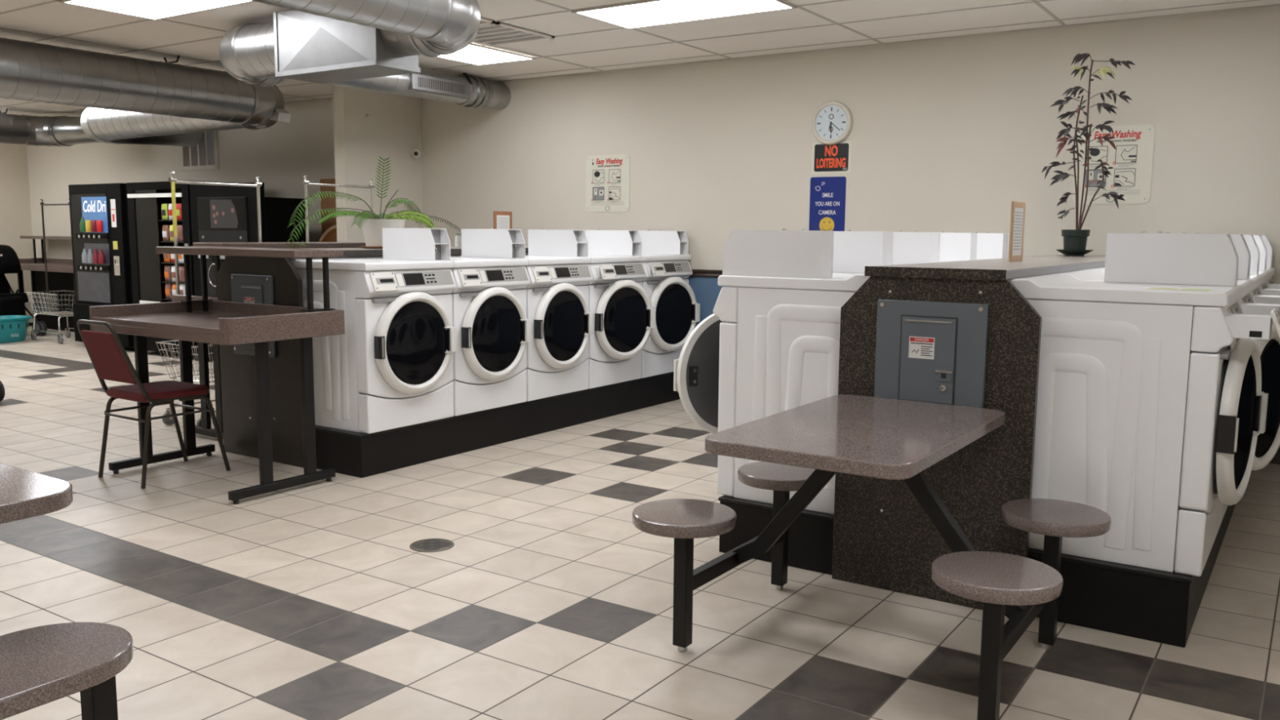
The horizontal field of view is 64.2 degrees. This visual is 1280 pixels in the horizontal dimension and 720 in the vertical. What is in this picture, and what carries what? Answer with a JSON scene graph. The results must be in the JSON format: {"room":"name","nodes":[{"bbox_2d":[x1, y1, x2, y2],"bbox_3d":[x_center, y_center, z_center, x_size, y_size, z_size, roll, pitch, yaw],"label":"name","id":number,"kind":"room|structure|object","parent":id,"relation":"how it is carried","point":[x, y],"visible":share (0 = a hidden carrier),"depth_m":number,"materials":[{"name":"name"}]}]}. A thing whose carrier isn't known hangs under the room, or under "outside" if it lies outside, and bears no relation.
{"room":"laundry","nodes":[
{"label":"laundry","id":0,"kind":"room"},
{"bbox_2d":[0,142,33,322],"bbox_3d":[-11.290,-1.356,10.096,0.100,2.700,10.210,5,9,34],"label":"wall","id":1,"kind":"structure","parent":0,"point":[15,222],"depth_m":14.01,"materials":[{"name":"paint"}]},
{"bbox_2d":[332,84,423,242],"bbox_3d":[-2.436,-1.221,9.625,0.140,2.700,0.940,5,9,34],"label":"wall","id":2,"kind":"structure","parent":0,"point":[393,131],"depth_m":9.39,"materials":[{"name":"paint"}]},
{"bbox_2d":[364,111,371,119],"bbox_3d":[-2.479,-2.223,9.291,0.006,0.070,0.080,5,9,34],"label":"outlet plate","id":3,"kind":"object","parent":2,"relation":"attached to","point":[367,115],"visible":1,"depth_m":9.29,"materials":[{"name":"paint"}]},
{"bbox_2d":[412,97,421,157],"bbox_3d":[-2.128,-2.256,9.726,0.072,0.656,0.195,0,7,-5],"label":"security camera","id":4,"kind":"object","parent":2,"relation":"attached to","point":[416,153],"visible":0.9,"depth_m":9.71,"materials":[{"name":"beige"}]},
{"bbox_2d":[359,218,405,246],"bbox_3d":[-1.681,-0.834,6.686,0.300,0.175,0.300,5,9,34],"label":"pot","id":5,"kind":"object","parent":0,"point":[372,228],"depth_m":6.57,"materials":[{"name":"beige ceramic"}]},
{"bbox_2d":[0,325,1279,719],"bbox_3d":[-4.163,0.640,5.514,17.100,0.001,10.010,5,9,34],"label":"floor","id":6,"kind":"structure","parent":0,"point":[311,601],"depth_m":3.74,"materials":[{"name":"beige tile"}]},
{"bbox_2d":[0,380,4,401],"bbox_3d":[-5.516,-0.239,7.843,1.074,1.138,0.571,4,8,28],"label":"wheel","id":7,"kind":"object","parent":6,"relation":"on","point":[2,386],"visible":1,"depth_m":7.89,"materials":[{"name":"black paint"}]},
{"bbox_2d":[0,315,32,343],"bbox_3d":[-7.653,-0.353,12.044,0.551,0.285,0.848,5,9,34],"label":"laundry basket","id":8,"kind":"object","parent":6,"relation":"on","point":[13,328],"visible":1,"depth_m":12.05,"materials":[{"name":"teal plastic"}]},
{"bbox_2d":[0,244,47,335],"bbox_3d":[-8.036,-0.875,12.747,1.074,1.138,0.571,4,8,28],"label":"stroller","id":9,"kind":"object","parent":6,"relation":"on","point":[10,263],"visible":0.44,"depth_m":12.75,"materials":[{"name":"black paint"}]},
{"bbox_2d":[0,462,72,524],"bbox_3d":[-1.884,0.700,2.175,0.680,0.750,1.115,5,9,34],"label":"dining table","id":10,"kind":"object","parent":6,"relation":"on","point":[24,494],"visible":1,"depth_m":2.35,"materials":[{"name":"brown laminate"}]},
{"bbox_2d":[17,235,73,324],"bbox_3d":[-7.500,-0.982,13.254,2.050,1.235,0.611,5,9,34],"label":"folding table","id":11,"kind":"object","parent":6,"relation":"on","point":[62,265],"visible":0.26,"depth_m":13.70,"materials":[{"name":"brown laminate"}]},
{"bbox_2d":[19,235,71,239],"bbox_3d":[-7.411,-1.590,13.304,2.050,0.040,0.310,5,9,34],"label":"shelf","id":12,"kind":"object","parent":11,"relation":"attached to","point":[62,237],"depth_m":13.38,"materials":[{"name":"grey laminate"}]},
{"bbox_2d":[26,198,75,343],"bbox_3d":[-6.908,-1.067,12.159,0.725,1.683,0.468,5,9,34],"label":"cart","id":13,"kind":"object","parent":6,"relation":"on","point":[61,313],"visible":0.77,"depth_m":12.23,"materials":[{"name":"silver metal"}]},
{"bbox_2d":[26,290,75,315],"bbox_3d":[-6.912,-0.681,12.207,0.725,0.259,0.468,5,9,34],"label":"basket","id":14,"kind":"object","parent":13,"relation":"on","point":[62,313],"depth_m":12.16,"materials":[{"name":"silver metal"}]},
{"bbox_2d":[34,271,75,332],"bbox_3d":[-7.388,-0.774,13.416,1.700,0.785,0.240,5,9,34],"label":"storage cabinet","id":15,"kind":"object","parent":6,"relation":"on","point":[57,281],"visible":0.14,"depth_m":13.49,"materials":[{"name":"black metal"}]},
{"bbox_2d":[0,622,133,719],"bbox_3d":[-1.341,0.861,2.073,0.336,0.466,0.616,5,9,34],"label":"stool","id":16,"kind":"object","parent":6,"relation":"on","point":[40,665],"visible":1,"depth_m":2.13,"materials":[{"name":"brown laminate"}]},
{"bbox_2d":[68,182,134,351],"bbox_3d":[-5.801,-1.065,11.651,1.060,1.830,0.923,5,9,34],"label":"vending machine","id":17,"kind":"object","parent":6,"relation":"on","point":[101,255],"visible":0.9,"depth_m":11.23,"materials":[{"name":"black metal"}]},
{"bbox_2d":[77,271,111,302],"bbox_3d":[-6.105,-0.816,11.409,0.660,0.330,0.002,5,9,34],"label":"panel","id":18,"kind":"object","parent":17,"relation":"attached to","point":[93,286],"depth_m":11.40,"materials":[{"name":"grey metal"}]},
{"bbox_2d":[76,319,230,488],"bbox_3d":[-2.660,0.203,5.576,0.439,0.880,0.628,5,9,34],"label":"banquet chair","id":19,"kind":"object","parent":6,"relation":"on","point":[110,361],"visible":1,"depth_m":5.42,"materials":[{"name":"red fabric"}]},
{"bbox_2d":[126,180,224,356],"bbox_3d":[-4.775,-0.976,11.006,1.110,1.830,0.860,5,9,34],"label":"vending machine","id":20,"kind":"object","parent":6,"relation":"on","point":[145,200],"visible":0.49,"depth_m":10.77,"materials":[{"name":"black metal"}]},
{"bbox_2d":[161,204,168,219],"bbox_3d":[-4.937,-1.540,10.602,0.110,0.165,0.056,5,9,34],"label":"snack bag","id":21,"kind":"object","parent":20,"relation":"on","point":[164,206],"visible":1,"depth_m":10.58,"materials":[{"name":"green"}]},
{"bbox_2d":[162,225,168,240],"bbox_3d":[-4.939,-1.322,10.629,0.110,0.165,0.056,5,9,34],"label":"snack bag","id":22,"kind":"object","parent":20,"relation":"in","point":[165,228],"visible":1,"depth_m":10.61,"materials":[{"name":"brown"}]},
{"bbox_2d":[163,253,169,262],"bbox_3d":[-4.941,-1.103,10.656,0.110,0.165,0.056,5,9,34],"label":"snack bag","id":23,"kind":"object","parent":20,"relation":"in","point":[166,256],"visible":0.52,"depth_m":10.63,"materials":[{"name":"orange plastic"}]},
{"bbox_2d":[164,265,171,281],"bbox_3d":[-4.943,-0.905,10.681,0.110,0.165,0.056,5,9,34],"label":"snack bag","id":24,"kind":"object","parent":20,"relation":"in","point":[167,274],"visible":1,"depth_m":10.66,"materials":[{"name":"brown plastic"}]},
{"bbox_2d":[164,282,172,298],"bbox_3d":[-4.944,-0.726,10.704,0.110,0.165,0.056,5,9,34],"label":"snack bag","id":25,"kind":"object","parent":20,"relation":"in","point":[168,291],"visible":0.97,"depth_m":10.68,"materials":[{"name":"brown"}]},
{"bbox_2d":[168,203,172,219],"bbox_3d":[-4.834,-1.530,10.533,0.110,0.165,0.056,5,9,34],"label":"snack bag","id":26,"kind":"object","parent":20,"relation":"on","point":[170,205],"visible":0.59,"depth_m":10.51,"materials":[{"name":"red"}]},
{"bbox_2d":[168,225,173,240],"bbox_3d":[-4.835,-1.312,10.560,0.110,0.165,0.056,5,9,34],"label":"snack bag","id":27,"kind":"object","parent":20,"relation":"in","point":[171,227],"visible":0.53,"depth_m":10.54,"materials":[{"name":"yellow plastic"}]},
{"bbox_2d":[158,219,185,300],"bbox_3d":[-4.726,-1.046,10.698,0.450,0.832,0.358,5,9,34],"label":"shelf","id":28,"kind":"object","parent":20,"relation":"attached to","point":[160,282],"depth_m":10.65,"materials":[{"name":"multicoloured"}]},
{"bbox_2d":[170,253,174,262],"bbox_3d":[-4.837,-1.094,10.588,0.110,0.165,0.056,5,9,34],"label":"snack bag","id":29,"kind":"object","parent":20,"relation":"in","point":[172,255],"visible":0.34,"depth_m":10.57,"materials":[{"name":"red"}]},
{"bbox_2d":[171,266,175,281],"bbox_3d":[-4.839,-0.895,10.612,0.110,0.165,0.056,5,9,34],"label":"snack bag","id":30,"kind":"object","parent":20,"relation":"in","point":[173,268],"visible":0.62,"depth_m":10.59,"materials":[{"name":"grey plastic"}]},
{"bbox_2d":[172,283,176,294],"bbox_3d":[-4.841,-0.717,10.635,0.110,0.165,0.056,5,9,34],"label":"snack bag","id":31,"kind":"object","parent":20,"relation":"in","point":[174,285],"visible":0.42,"depth_m":10.61,"materials":[{"name":"orange plastic"}]},
{"bbox_2d":[175,203,182,219],"bbox_3d":[-4.730,-1.521,10.464,0.110,0.165,0.056,5,9,34],"label":"snack bag","id":32,"kind":"object","parent":20,"relation":"on","point":[179,209],"visible":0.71,"depth_m":10.44,"materials":[{"name":"red plastic"}]},
{"bbox_2d":[177,225,182,241],"bbox_3d":[-4.732,-1.302,10.491,0.110,0.165,0.056,5,9,34],"label":"snack bag","id":33,"kind":"object","parent":20,"relation":"in","point":[180,229],"visible":0.79,"depth_m":10.47,"materials":[{"name":"brown plastic"}]},
{"bbox_2d":[177,253,184,262],"bbox_3d":[-4.734,-1.084,10.518,0.110,0.165,0.056,5,9,34],"label":"snack bag","id":34,"kind":"object","parent":20,"relation":"in","point":[180,257],"visible":0.41,"depth_m":10.50,"materials":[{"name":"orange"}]},
{"bbox_2d":[178,266,185,282],"bbox_3d":[-4.735,-0.886,10.543,0.110,0.165,0.056,5,9,34],"label":"snack bag","id":35,"kind":"object","parent":20,"relation":"in","point":[181,268],"visible":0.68,"depth_m":10.52,"materials":[{"name":"brown plastic"}]},
{"bbox_2d":[179,283,186,295],"bbox_3d":[-4.737,-0.707,10.566,0.110,0.165,0.056,5,9,34],"label":"snack bag","id":36,"kind":"object","parent":20,"relation":"in","point":[182,286],"visible":0.6,"depth_m":10.54,"materials":[{"name":"grey plastic"}]},
{"bbox_2d":[155,171,262,426],"bbox_3d":[-2.910,-0.419,7.106,0.468,1.723,0.725,5,9,34],"label":"cart","id":37,"kind":"object","parent":6,"relation":"on","point":[168,421],"visible":0.3,"depth_m":6.94,"materials":[{"name":"silver metal"}]},
{"bbox_2d":[155,339,214,382],"bbox_3d":[-2.913,-0.014,7.156,0.468,0.259,0.725,5,9,34],"label":"basket","id":38,"kind":"object","parent":37,"relation":"on","point":[176,378],"depth_m":6.97,"materials":[{"name":"silver metal"}]},
{"bbox_2d":[88,246,345,504],"bbox_3d":[-2.289,0.022,5.537,1.230,1.250,0.711,5,9,34],"label":"folding table","id":39,"kind":"object","parent":6,"relation":"on","point":[205,320],"visible":0.96,"depth_m":5.38,"materials":[{"name":"brown laminate"}]},
{"bbox_2d":[155,246,342,257],"bbox_3d":[-2.172,-0.598,5.627,1.230,0.040,0.310,5,9,34],"label":"shelf","id":40,"kind":"object","parent":39,"relation":"attached to","point":[203,251],"depth_m":5.41,"materials":[{"name":"brown laminate"}]},
{"bbox_2d":[189,182,309,361],"bbox_3d":[-3.930,-0.849,10.210,1.130,1.790,0.655,5,9,34],"label":"vending machine","id":41,"kind":"object","parent":6,"relation":"on","point":[219,213],"visible":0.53,"depth_m":9.92,"materials":[{"name":"black metal"}]},
{"bbox_2d":[209,199,238,228],"bbox_3d":[-4.047,-1.422,9.928,0.440,0.275,0.001,5,9,34],"label":"picture","id":42,"kind":"object","parent":41,"relation":"attached to","point":[224,213],"depth_m":9.93,"materials":[{"name":"black"}]},
{"bbox_2d":[216,255,303,467],"bbox_3d":[-2.224,-0.007,5.985,0.760,1.200,0.034,5,9,34],"label":"wall","id":43,"kind":"structure","parent":6,"relation":"on","point":[237,371],"depth_m":5.94,"materials":[{"name":"brown laminate"}]},
{"bbox_2d":[231,274,275,357],"bbox_3d":[-2.260,-0.259,5.941,0.370,0.470,0.036,5,9,34],"label":"breaker panel","id":44,"kind":"object","parent":43,"relation":"attached to","point":[254,289],"visible":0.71,"depth_m":5.91,"materials":[{"name":"grey paint"}]},
{"bbox_2d":[171,241,365,439],"bbox_3d":[-2.463,-0.168,6.979,0.601,1.266,1.220,5,9,34],"label":"folding table","id":45,"kind":"object","parent":6,"relation":"on","point":[206,429],"visible":0.09,"depth_m":6.56,"materials":[{"name":"metal"}]},
{"bbox_2d":[192,241,365,248],"bbox_3d":[-2.337,-0.765,6.822,0.310,0.040,1.220,5,9,34],"label":"shelf","id":46,"kind":"object","parent":45,"relation":"attached to","point":[328,244],"depth_m":6.62,"materials":[{"name":"brown laminate"}]},
{"bbox_2d":[320,178,336,235],"bbox_3d":[-3.161,-0.927,10.569,0.340,1.870,0.030,5,9,34],"label":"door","id":47,"kind":"structure","parent":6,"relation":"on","point":[327,202],"depth_m":10.50,"materials":[{"name":"brown wood"}]},
{"bbox_2d":[302,174,374,242],"bbox_3d":[-2.376,-0.567,8.159,0.468,1.763,0.725,5,9,34],"label":"cart","id":48,"kind":"object","parent":6,"relation":"on","point":[305,182],"visible":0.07,"depth_m":7.91,"materials":[{"name":"silver metal"}]},
{"bbox_2d":[288,226,457,433],"bbox_3d":[-1.585,-0.214,6.006,0.833,1.136,0.674,5,9,34],"label":"washing machine","id":49,"kind":"object","parent":6,"relation":"on","point":[391,367],"visible":0.88,"depth_m":5.74,"materials":[{"name":"white metal"}]},
{"bbox_2d":[409,537,453,552],"bbox_3d":[-0.902,0.802,4.426,0.190,0.004,0.190,5,9,34],"label":"floor drain","id":50,"kind":"object","parent":6,"relation":"on","point":[435,544],"visible":1,"depth_m":4.42,"materials":[{"name":"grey metal"}]},
{"bbox_2d":[437,227,531,416],"bbox_3d":[-1.206,-0.281,6.566,0.833,1.136,0.674,5,9,34],"label":"washing machine","id":51,"kind":"object","parent":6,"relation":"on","point":[489,297],"visible":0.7,"depth_m":6.37,"materials":[{"name":"white metal"}]},
{"bbox_2d":[315,372,679,477],"bbox_3d":[-0.922,0.330,7.245,0.848,0.240,3.441,5,9,34],"label":"plinth","id":52,"kind":"object","parent":6,"relation":"on","point":[355,454],"visible":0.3,"depth_m":6.35,"materials":[{"name":"black paint"}]},
{"bbox_2d":[459,228,594,401],"bbox_3d":[-0.828,-0.347,7.126,0.833,1.136,0.674,5,9,34],"label":"washing machine","id":53,"kind":"object","parent":6,"relation":"on","point":[557,292],"visible":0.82,"depth_m":6.93,"materials":[{"name":"white metal"}]},
{"bbox_2d":[525,229,655,388],"bbox_3d":[-0.413,-0.411,7.662,0.919,1.136,0.674,5,9,34],"label":"washing machine","id":54,"kind":"object","parent":6,"relation":"on","point":[624,315],"visible":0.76,"depth_m":7.46,"materials":[{"name":"white metal"}]},
{"bbox_2d":[638,229,700,377],"bbox_3d":[-0.043,-0.479,8.227,0.900,1.136,0.674,5,9,34],"label":"washing machine","id":55,"kind":"object","parent":6,"relation":"on","point":[666,264],"visible":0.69,"depth_m":8.03,"materials":[{"name":"white metal"}]},
{"bbox_2d":[673,228,870,514],"bbox_3d":[0.707,-0.001,4.464,1.061,1.136,0.674,5,9,34],"label":"washing machine","id":56,"kind":"object","parent":6,"relation":"on","point":[770,343],"visible":0.61,"depth_m":4.18,"materials":[{"name":"white metal"}]},
{"bbox_2d":[832,229,893,273],"bbox_3d":[1.180,-0.059,4.960,0.833,1.136,0.674,5,9,34],"label":"washing machine","id":57,"kind":"object","parent":6,"relation":"on","point":[853,251],"visible":0.03,"depth_m":4.64,"materials":[{"name":"white metal"}]},
{"bbox_2d":[631,394,1111,719],"bbox_3d":[0.752,0.579,3.324,1.316,0.749,1.068,5,9,34],"label":"table","id":58,"kind":"object","parent":6,"relation":"on","point":[800,449],"visible":1,"depth_m":3.17,"materials":[{"name":"brown laminate"}]},
{"bbox_2d":[892,230,940,265],"bbox_3d":[1.559,-0.126,5.520,0.833,1.136,0.674,5,9,34],"label":"washing machine","id":59,"kind":"object","parent":6,"relation":"on","point":[908,247],"visible":0.02,"depth_m":5.19,"materials":[{"name":"white metal"}]},
{"bbox_2d":[831,275,1041,609],"bbox_3d":[1.075,0.298,3.778,0.730,1.200,0.034,5,9,34],"label":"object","id":60,"kind":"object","parent":6,"relation":"on","point":[884,539],"depth_m":3.74,"materials":[{"name":"stone"}]},
{"bbox_2d":[874,299,988,408],"bbox_3d":[1.051,-0.012,3.718,0.404,0.400,0.036,5,9,34],"label":"breaker panel","id":61,"kind":"object","parent":60,"relation":"attached to","point":[932,352],"visible":0.96,"depth_m":3.70,"materials":[{"name":"grey paint"}]},
{"bbox_2d":[938,231,977,262],"bbox_3d":[1.906,-0.196,6.101,0.910,1.136,0.674,5,9,34],"label":"washing machine","id":62,"kind":"object","parent":6,"relation":"on","point":[953,246],"visible":0.02,"depth_m":5.75,"materials":[{"name":"white metal"}]},
{"bbox_2d":[718,495,1235,647],"bbox_3d":[2.031,0.602,5.280,1.783,0.240,3.441,5,9,34],"label":"plinth","id":63,"kind":"object","parent":6,"relation":"on","point":[1157,606],"visible":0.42,"depth_m":3.55,"materials":[{"name":"black paint"}]},
{"bbox_2d":[975,231,1008,259],"bbox_3d":[2.316,-0.260,6.639,0.833,1.136,0.674,5,9,34],"label":"washing machine","id":64,"kind":"object","parent":6,"relation":"on","point":[989,246],"visible":0.02,"depth_m":6.30,"materials":[{"name":"white metal"}]},
{"bbox_2d":[1005,231,1279,576],"bbox_3d":[1.804,0.100,3.734,0.937,1.136,0.674,5,9,34],"label":"washing machine","id":65,"kind":"object","parent":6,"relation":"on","point":[1148,407],"visible":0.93,"depth_m":3.46,"materials":[{"name":"white metal"}]},
{"bbox_2d":[1140,287,1213,291],"bbox_3d":[1.813,-0.239,3.447,0.210,0.001,0.120,5,9,34],"label":"instruction sticker","id":66,"kind":"object","parent":65,"relation":"on","point":[1157,288],"visible":1,"depth_m":3.43,"materials":[{"name":"white paper"}]},
{"bbox_2d":[1057,231,1279,526],"bbox_3d":[2.194,0.035,4.286,0.965,1.136,0.674,5,9,34],"label":"washing machine","id":67,"kind":"object","parent":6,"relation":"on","point":[1268,443],"visible":0.15,"depth_m":4.08,"materials":[{"name":"white metal"}]},
{"bbox_2d":[1088,232,1279,325],"bbox_3d":[2.565,-0.033,4.851,0.947,1.136,0.674,5,9,34],"label":"washing machine","id":68,"kind":"object","parent":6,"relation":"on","point":[1255,294],"visible":0.05,"depth_m":4.80,"materials":[{"name":"white metal"}]},
{"bbox_2d":[1253,235,1279,295],"bbox_3d":[2.955,-0.099,5.403,0.974,1.136,0.674,5,9,34],"label":"washing machine","id":69,"kind":"object","parent":6,"relation":"on","point":[1264,287],"visible":0.04,"depth_m":5.37,"materials":[{"name":"white metal"}]},
{"bbox_2d":[1260,235,1279,288],"bbox_3d":[3.318,-0.167,5.973,0.937,1.136,0.674,5,9,34],"label":"washing machine","id":70,"kind":"object","parent":6,"relation":"on","point":[1270,283],"visible":0.07,"depth_m":5.93,"materials":[{"name":"white metal"}]},
{"bbox_3d":[-2.898,-0.245,10.206,0.680,0.610,0.330,5,9,34],"label":"stand","id":71,"kind":"object","parent":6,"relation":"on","visible":0},
{"bbox_2d":[318,224,337,242],"bbox_3d":[-2.897,-0.945,10.112,0.800,0.800,0.185,5,9,34],"label":"wicker basket","id":72,"kind":"object","parent":71,"relation":"on","point":[330,234],"visible":0.09,"depth_m":10.17,"materials":[{"name":"beige wicker"}]},
{"bbox_2d":[321,227,337,242],"bbox_3d":[-2.890,-0.946,10.123,0.742,0.742,0.160,5,9,34],"label":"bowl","id":73,"kind":"object","parent":72,"relation":"on","point":[330,234],"depth_m":10.18,"materials":[{"name":"brown wood"}]},
{"bbox_3d":[2.041,0.003,5.212,0.295,0.955,3.455,5,9,34],"label":"wall","id":74,"kind":"structure","parent":6,"relation":"on","visible":0},
{"bbox_2d":[864,254,1105,280],"bbox_3d":[2.026,-0.485,5.116,0.514,0.037,3.484,5,9,34],"label":"countertop","id":75,"kind":"structure","parent":74,"relation":"on","point":[1000,269],"depth_m":3.90,"materials":[{"name":"grey"}]},
{"bbox_2d":[1008,200,1026,262],"bbox_3d":[1.742,-0.593,4.715,0.011,0.274,0.220,5,9,34],"label":"framed notice","id":76,"kind":"object","parent":75,"relation":"on","point":[1017,211],"visible":1,"depth_m":4.70,"materials":[{"name":"white paper"}]},
{"bbox_2d":[1041,53,1134,256],"bbox_3d":[2.601,-1.207,6.002,0.487,1.185,0.206,5,9,34],"label":"bamboo plant","id":77,"kind":"object","parent":75,"relation":"on","point":[1074,240],"visible":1,"depth_m":6.00,"materials":[{"name":"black plant"}]},
{"bbox_3d":[-1.400,-0.193,7.522,0.300,1.200,3.445,5,9,34],"label":"wall","id":78,"kind":"structure","parent":6,"relation":"on","visible":0},
{"bbox_2d":[302,245,528,256],"bbox_3d":[-1.250,-0.789,7.334,0.566,0.037,3.420,5,9,34],"label":"countertop","id":79,"kind":"structure","parent":78,"relation":"on","point":[346,251],"depth_m":6.29,"materials":[{"name":"stone"}]},
{"bbox_2d":[285,155,461,248],"bbox_3d":[-1.753,-1.026,6.635,0.639,0.601,1.695,5,9,34],"label":"potted fern","id":80,"kind":"object","parent":79,"relation":"on","point":[371,227],"visible":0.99,"depth_m":6.58,"materials":[{"name":"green plant"}]},
{"bbox_2d":[454,233,461,247],"bbox_3d":[-1.250,-0.847,7.242,0.100,0.098,0.100,5,9,34],"label":"glass jar","id":81,"kind":"object","parent":79,"relation":"on","point":[458,236],"visible":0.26,"depth_m":7.21,"materials":[{"name":"white"}]},
{"bbox_2d":[493,211,511,229],"bbox_3d":[-1.022,-0.974,7.606,0.011,0.264,0.200,5,9,34],"label":"framed notice","id":82,"kind":"object","parent":79,"relation":"on","point":[501,220],"visible":0.48,"depth_m":7.59,"materials":[{"name":"brown wood"}]},
{"bbox_2d":[0,0,1279,116],"bbox_3d":[-4.139,-2.088,5.172,17.100,0.100,10.010,5,9,34],"label":"ceiling","id":83,"kind":"structure","parent":0,"point":[54,19],"depth_m":6.80,"materials":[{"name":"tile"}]},
{"bbox_2d":[0,108,101,146],"bbox_3d":[-9.032,-2.276,8.330,1.414,0.397,9.438,5,9,34],"label":"duct","id":84,"kind":"object","parent":83,"relation":"hanging from","point":[23,130],"visible":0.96,"depth_m":11.85,"materials":[{"name":"silver metal"}]},
{"bbox_2d":[0,37,290,146],"bbox_3d":[-6.460,-2.017,6.724,3.438,0.468,9.606,5,9,34],"label":"duct","id":85,"kind":"object","parent":83,"relation":"hanging from","point":[128,100],"visible":0.97,"depth_m":7.91,"materials":[{"name":"silver metal"}]},
{"bbox_2d":[58,0,254,20],"bbox_3d":[-2.789,-2.121,6.001,1.220,0.010,0.610,5,9,34],"label":"recessed light","id":86,"kind":"object","parent":83,"relation":"in","point":[155,10],"visible":1,"depth_m":6.17,"materials":[{"name":"white plastic"}]},
{"bbox_2d":[273,9,420,83],"bbox_3d":[-1.767,-1.904,6.112,0.899,0.380,0.353,5,9,34],"label":"air duct","id":87,"kind":"object","parent":83,"relation":"hanging from","point":[308,47],"visible":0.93,"depth_m":6.00,"materials":[{"name":"silver metal"}]},
{"bbox_2d":[219,21,511,109],"bbox_3d":[-2.045,-2.172,7.853,0.848,0.388,3.243,3,8,18],"label":"duct","id":88,"kind":"object","parent":83,"relation":"hanging from","point":[246,51],"visible":0.66,"depth_m":7.90,"materials":[{"name":"silver metal"}]},
{"bbox_2d":[408,73,471,98],"bbox_3d":[-1.691,-2.265,8.457,0.168,0.125,0.670,5,9,34],"label":"register","id":89,"kind":"object","parent":88,"relation":"attached to","point":[429,86],"depth_m":8.40,"materials":[{"name":"silver metal"}]},
{"bbox_2d":[250,0,480,57],"bbox_3d":[-2.945,-1.539,2.879,0.787,0.346,7.093,5,9,34],"label":"duct","id":90,"kind":"object","parent":83,"relation":"hanging from","point":[406,28],"visible":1,"depth_m":5.08,"materials":[{"name":"silver metal"}]},
{"bbox_2d":[436,43,536,65],"bbox_3d":[-1.401,-2.312,7.618,0.610,0.010,1.220,5,9,34],"label":"recessed light","id":91,"kind":"object","parent":83,"relation":"in","point":[473,54],"visible":0.49,"depth_m":7.86,"materials":[{"name":"white plastic"}]},
{"bbox_2d":[479,17,495,25],"bbox_3d":[-1.341,-2.170,6.496,0.590,0.012,0.590,5,9,34],"label":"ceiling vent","id":92,"kind":"object","parent":83,"relation":"in","point":[483,21],"visible":0.09,"depth_m":6.56,"materials":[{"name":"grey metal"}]},
{"bbox_2d":[471,22,555,46],"bbox_3d":[-1.001,-2.230,6.999,0.590,0.012,0.590,5,9,34],"label":"ceiling vent","id":93,"kind":"object","parent":83,"relation":"in","point":[498,33],"visible":0.68,"depth_m":7.02,"materials":[{"name":"grey metal"}]},
{"bbox_2d":[571,0,796,29],"bbox_3d":[0.257,-2.115,6.162,1.220,0.010,0.610,5,9,34],"label":"recessed light","id":94,"kind":"object","parent":83,"relation":"in","point":[646,13],"visible":1,"depth_m":6.18,"materials":[{"name":"white plastic"}]},
{"bbox_2d":[26,5,1279,447],"bbox_3d":[-1.333,-1.198,9.513,17.100,2.700,0.100,5,9,34],"label":"wall","id":95,"kind":"structure","parent":0,"point":[944,134],"depth_m":7.46,"materials":[{"name":"paint"}]},
{"bbox_2d":[179,130,219,170],"bbox_3d":[-5.126,-2.506,11.851,0.740,0.590,0.012,5,9,34],"label":"air vent","id":96,"kind":"object","parent":95,"relation":"in","point":[204,156],"visible":0.5,"depth_m":11.81,"materials":[{"name":"metal"}]},
{"bbox_2d":[586,154,630,212],"bbox_3d":[-0.276,-1.504,8.696,0.460,0.480,0.006,5,9,34],"label":"board","id":97,"kind":"object","parent":95,"relation":"attached to","point":[607,176],"visible":1,"depth_m":8.69,"materials":[{"name":"beige"}]},
{"bbox_2d":[688,269,722,277],"bbox_3d":[1.798,-0.582,7.387,9.460,0.060,0.034,5,9,34],"label":"trim","id":98,"kind":"structure","parent":95,"relation":"attached to","point":[696,273],"depth_m":8.22,"materials":[{"name":"brown"}]},
{"bbox_2d":[808,176,846,231],"bbox_3d":[1.395,-1.125,7.611,0.285,0.475,0.005,5,9,34],"label":"notice sign","id":99,"kind":"object","parent":95,"relation":"attached to","point":[827,194],"visible":0.98,"depth_m":7.60,"materials":[{"name":"blue plastic"}]},
{"bbox_2d":[813,142,848,171],"bbox_3d":[1.415,-1.498,7.554,0.270,0.200,0.005,5,9,34],"label":"sign","id":100,"kind":"object","parent":95,"relation":"attached to","point":[834,157],"visible":1,"depth_m":7.55,"materials":[{"name":"black plastic"}]},
{"bbox_2d":[811,141,851,173],"bbox_3d":[1.416,-1.498,7.555,0.310,0.230,0.001,5,9,34],"label":"clear plastic backer","id":101,"kind":"object","parent":95,"relation":"attached to","point":[848,171],"visible":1,"depth_m":7.56,"materials":[{"name":"beige"}]},
{"bbox_2d":[811,100,852,145],"bbox_3d":[1.407,-1.744,7.508,0.320,0.320,0.039,5,9,34],"label":"wall clock","id":102,"kind":"object","parent":95,"relation":"attached to","point":[832,121],"visible":1,"depth_m":7.50,"materials":[{"name":"beige plastic"}]},
{"bbox_2d":[1072,124,1155,204],"bbox_3d":[3.012,-1.242,6.504,0.460,0.490,0.006,5,9,34],"label":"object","id":103,"kind":"object","parent":95,"relation":"attached to","point":[1131,160],"visible":0.83,"depth_m":6.47,"materials":[{"name":"beige"}]},
{"bbox_2d":[1268,447,1279,464],"bbox_3d":[1.795,0.390,7.518,9.460,0.100,0.014,5,9,34],"label":"baseboard","id":104,"kind":"structure","parent":95,"relation":"attached to","point":[1276,460],"depth_m":6.15,"materials":[{"name":"brown"}]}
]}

